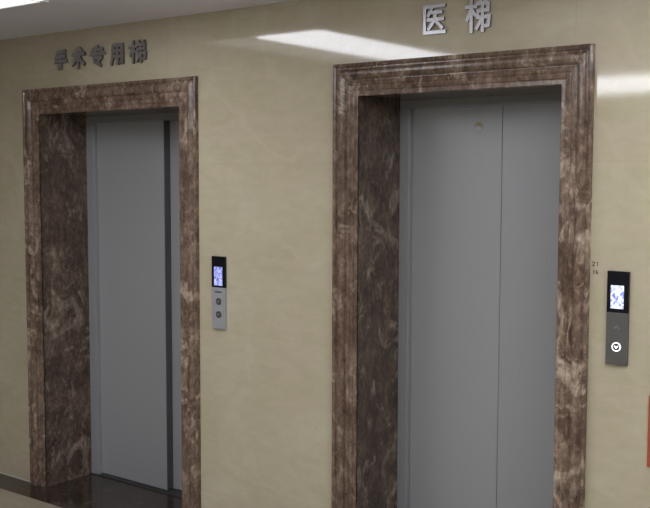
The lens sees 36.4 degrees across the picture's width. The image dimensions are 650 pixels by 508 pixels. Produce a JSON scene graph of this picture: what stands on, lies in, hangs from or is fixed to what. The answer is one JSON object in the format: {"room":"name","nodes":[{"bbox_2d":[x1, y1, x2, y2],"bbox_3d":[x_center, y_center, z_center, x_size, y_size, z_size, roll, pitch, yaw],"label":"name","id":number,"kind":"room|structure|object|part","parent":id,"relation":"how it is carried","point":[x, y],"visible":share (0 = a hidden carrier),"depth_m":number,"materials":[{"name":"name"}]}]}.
{"room":"hospital interior","nodes":[
{"label":"hospital interior","id":0,"kind":"room"},
{"bbox_2d":[0,473,181,507],"bbox_3d":[-1.471,1.679,1.839,11.400,0.102,6.840,4,6,37],"label":"floor","id":1,"kind":"structure","parent":0,"point":[90,490],"depth_m":5.49,"materials":[{"name":"stone"}]},
{"bbox_2d":[0,0,295,39],"bbox_3d":[-1.464,-0.957,1.633,11.400,0.100,6.840,4,6,37],"label":"ceiling","id":2,"kind":"structure","parent":0,"point":[54,16],"depth_m":4.68,"materials":[{"name":"white paint"}]},
{"bbox_2d":[0,0,48,9],"bbox_3d":[-1.975,-1.060,3.640,0.370,0.012,2.040,4,6,37],"label":"recessed light","id":3,"kind":"object","parent":2,"relation":"in","point":[4,4],"visible":1,"depth_m":4.38,"materials":[{"name":"white plastic"}]},
{"bbox_2d":[0,0,37,7],"bbox_3d":[-1.975,-1.062,3.640,0.330,0.008,2.000,4,6,37],"label":"diffuser","id":4,"kind":"object","parent":3,"relation":"attached to","point":[3,3],"depth_m":4.40,"materials":[{"name":"white plastic"}]},
{"bbox_2d":[0,0,649,507],"bbox_3d":[0.454,0.167,4.287,11.400,2.546,0.441,4,6,37],"label":"wall","id":5,"kind":"structure","parent":0,"point":[264,73],"depth_m":4.46,"materials":[{"name":"beige paint"}]},
{"bbox_2d":[0,472,29,481],"bbox_3d":[0.318,1.444,4.209,11.400,0.005,0.004,4,6,37],"label":"baseboard","id":6,"kind":"structure","parent":5,"relation":"attached to","point":[0,472],"depth_m":5.82,"materials":[{"name":"grey tile"}]},
{"bbox_2d":[54,49,67,70],"bbox_3d":[-1.424,-1.046,5.323,0.110,0.110,0.009,4,6,37],"label":"letter","id":7,"kind":"object","parent":5,"relation":"attached to","point":[59,55],"visible":1,"depth_m":5.32,"materials":[{"name":"metal"}]},
{"bbox_2d":[71,47,85,68],"bbox_3d":[-1.308,-1.039,5.236,0.118,0.115,0.009,4,6,37],"label":"letter","id":8,"kind":"object","parent":5,"relation":"attached to","point":[79,50],"visible":1,"depth_m":5.23,"materials":[{"name":"metal"}]},
{"bbox_2d":[89,44,105,66],"bbox_3d":[-1.186,-1.032,5.145,0.124,0.119,0.009,4,6,37],"label":"letter","id":9,"kind":"object","parent":5,"relation":"attached to","point":[95,54],"visible":1,"depth_m":5.14,"materials":[{"name":"metal"}]},
{"bbox_2d":[22,76,200,507],"bbox_3d":[-1.057,0.227,5.341,1.339,2.248,0.350,4,6,37],"label":"trim","id":10,"kind":"structure","parent":5,"relation":"attached to","point":[54,119],"depth_m":5.57,"materials":[{"name":"brown stone"}]},
{"bbox_3d":[-1.641,0.207,5.576,0.122,2.248,0.026,4,6,37],"label":"jamb moulding","id":11,"kind":"part","parent":10,"relation":"part of","materials":[{"name":"brown stone"}]},
{"bbox_3d":[-1.152,-0.814,5.130,1.339,0.139,0.026,4,6,37],"label":"head moulding","id":12,"kind":"part","parent":10,"relation":"part of","materials":[{"name":"brown stone"}]},
{"bbox_3d":[-0.669,0.267,4.848,0.124,2.248,0.026,4,6,37],"label":"jamb moulding","id":13,"kind":"part","parent":10,"relation":"part of","materials":[{"name":"brown stone"}]},
{"bbox_2d":[110,43,123,65],"bbox_3d":[-1.065,-1.022,5.054,0.103,0.111,0.009,4,6,37],"label":"letter","id":14,"kind":"object","parent":5,"relation":"attached to","point":[117,50],"visible":1,"depth_m":5.04,"materials":[{"name":"metal"}]},
{"bbox_2d":[86,113,181,497],"bbox_3d":[-0.918,0.273,5.532,1.130,2.128,0.116,4,6,37],"label":"elevator","id":15,"kind":"object","parent":5,"relation":"attached to","point":[133,203],"visible":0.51,"depth_m":5.62,"materials":[{"name":"metal"}]},
{"bbox_3d":[-1.364,0.277,5.814,0.081,2.074,0.028,4,6,37],"label":"frame post","id":16,"kind":"part","parent":15,"relation":"part of","materials":[{"name":"metal"}]},
{"bbox_3d":[-0.921,1.331,5.615,1.092,0.006,0.116,4,6,37],"label":"door sill","id":17,"kind":"part","parent":15,"relation":"part of","materials":[{"name":"grey metal"}]},
{"bbox_3d":[-0.674,0.299,5.392,0.565,2.079,0.030,4,6,37],"label":"door panel","id":18,"kind":"part","parent":15,"relation":"part of","materials":[{"name":"grey metal"}]},
{"bbox_2d":[128,39,146,63],"bbox_3d":[-0.940,-1.018,4.960,0.130,0.118,0.010,4,6,37],"label":"letter","id":19,"kind":"object","parent":5,"relation":"attached to","point":[139,51],"visible":1,"depth_m":4.95,"materials":[{"name":"metal"}]},
{"bbox_2d":[212,256,226,329],"bbox_3d":[-0.507,0.185,4.726,0.086,0.349,0.017,4,6,37],"label":"panel","id":20,"kind":"object","parent":5,"relation":"attached to","point":[219,263],"visible":1,"depth_m":4.72,"materials":[{"name":"silver metal"}]},
{"bbox_3d":[-0.506,0.260,4.734,0.086,0.199,0.013,4,6,37],"label":"plate","id":21,"kind":"part","parent":20,"relation":"part of","materials":[{"name":"silver metal"}]},
{"bbox_2d":[423,3,446,34],"bbox_3d":[0.437,-0.934,3.929,0.105,0.116,0.009,4,6,37],"label":"letter","id":22,"kind":"object","parent":5,"relation":"attached to","point":[435,19],"visible":1,"depth_m":3.93,"materials":[{"name":"metal"}]},
{"bbox_2d":[332,43,595,507],"bbox_3d":[0.597,0.329,4.103,1.157,2.248,0.350,4,6,37],"label":"trim","id":23,"kind":"structure","parent":5,"relation":"attached to","point":[367,96],"depth_m":4.22,"materials":[{"name":"brown stone"}]},
{"bbox_3d":[0.086,0.313,4.284,0.121,2.248,0.026,4,6,37],"label":"jamb moulding","id":24,"kind":"part","parent":23,"relation":"part of","materials":[{"name":"brown stone"}]},
{"bbox_3d":[0.502,-0.713,3.891,1.157,0.139,0.026,4,6,37],"label":"head moulding","id":25,"kind":"part","parent":23,"relation":"part of","materials":[{"name":"brown stone"}]},
{"bbox_3d":[0.913,0.364,3.664,0.123,2.248,0.026,4,6,37],"label":"jamb moulding","id":26,"kind":"part","parent":23,"relation":"part of","materials":[{"name":"brown stone"}]},
{"bbox_2d":[465,0,491,33],"bbox_3d":[0.592,-0.925,3.813,0.112,0.139,0.010,4,6,37],"label":"letter","id":27,"kind":"object","parent":5,"relation":"attached to","point":[472,13],"visible":1,"depth_m":3.81,"materials":[{"name":"metal"}]},
{"bbox_2d":[397,93,560,507],"bbox_3d":[0.736,0.374,4.294,0.951,2.128,0.116,4,6,37],"label":"elevator","id":28,"kind":"object","parent":5,"relation":"attached to","point":[480,176],"visible":0.7,"depth_m":4.30,"materials":[{"name":"metal"}]},
{"bbox_3d":[0.356,0.382,4.525,0.067,2.074,0.028,4,6,37],"label":"frame post","id":29,"kind":"part","parent":28,"relation":"part of","materials":[{"name":"metal"}]},
{"bbox_3d":[0.559,0.379,4.414,0.496,2.079,0.030,4,6,37],"label":"door panel","id":30,"kind":"part","parent":28,"relation":"part of","materials":[{"name":"grey metal"}]},
{"bbox_3d":[0.933,0.402,4.133,0.436,2.079,0.030,4,6,37],"label":"door panel","id":31,"kind":"part","parent":28,"relation":"part of","materials":[{"name":"grey metal"}]},
{"bbox_2d":[605,270,630,365],"bbox_3d":[1.053,0.231,3.554,0.080,0.339,0.016,4,6,37],"label":"panel","id":32,"kind":"object","parent":5,"relation":"attached to","point":[618,282],"visible":1,"depth_m":3.55,"materials":[{"name":"black metal"}]},
{"bbox_3d":[1.054,0.305,3.562,0.080,0.189,0.013,4,6,37],"label":"plate","id":33,"kind":"part","parent":32,"relation":"part of","materials":[{"name":"grey metal"}]},
{"bbox_2d":[647,396,649,466],"bbox_3d":[1.254,0.638,3.440,0.260,0.258,0.006,4,6,37],"label":"sign","id":34,"kind":"object","parent":5,"relation":"attached to","point":[648,441],"visible":1,"depth_m":3.52,"materials":[{"name":"brown plastic"}]}
]}

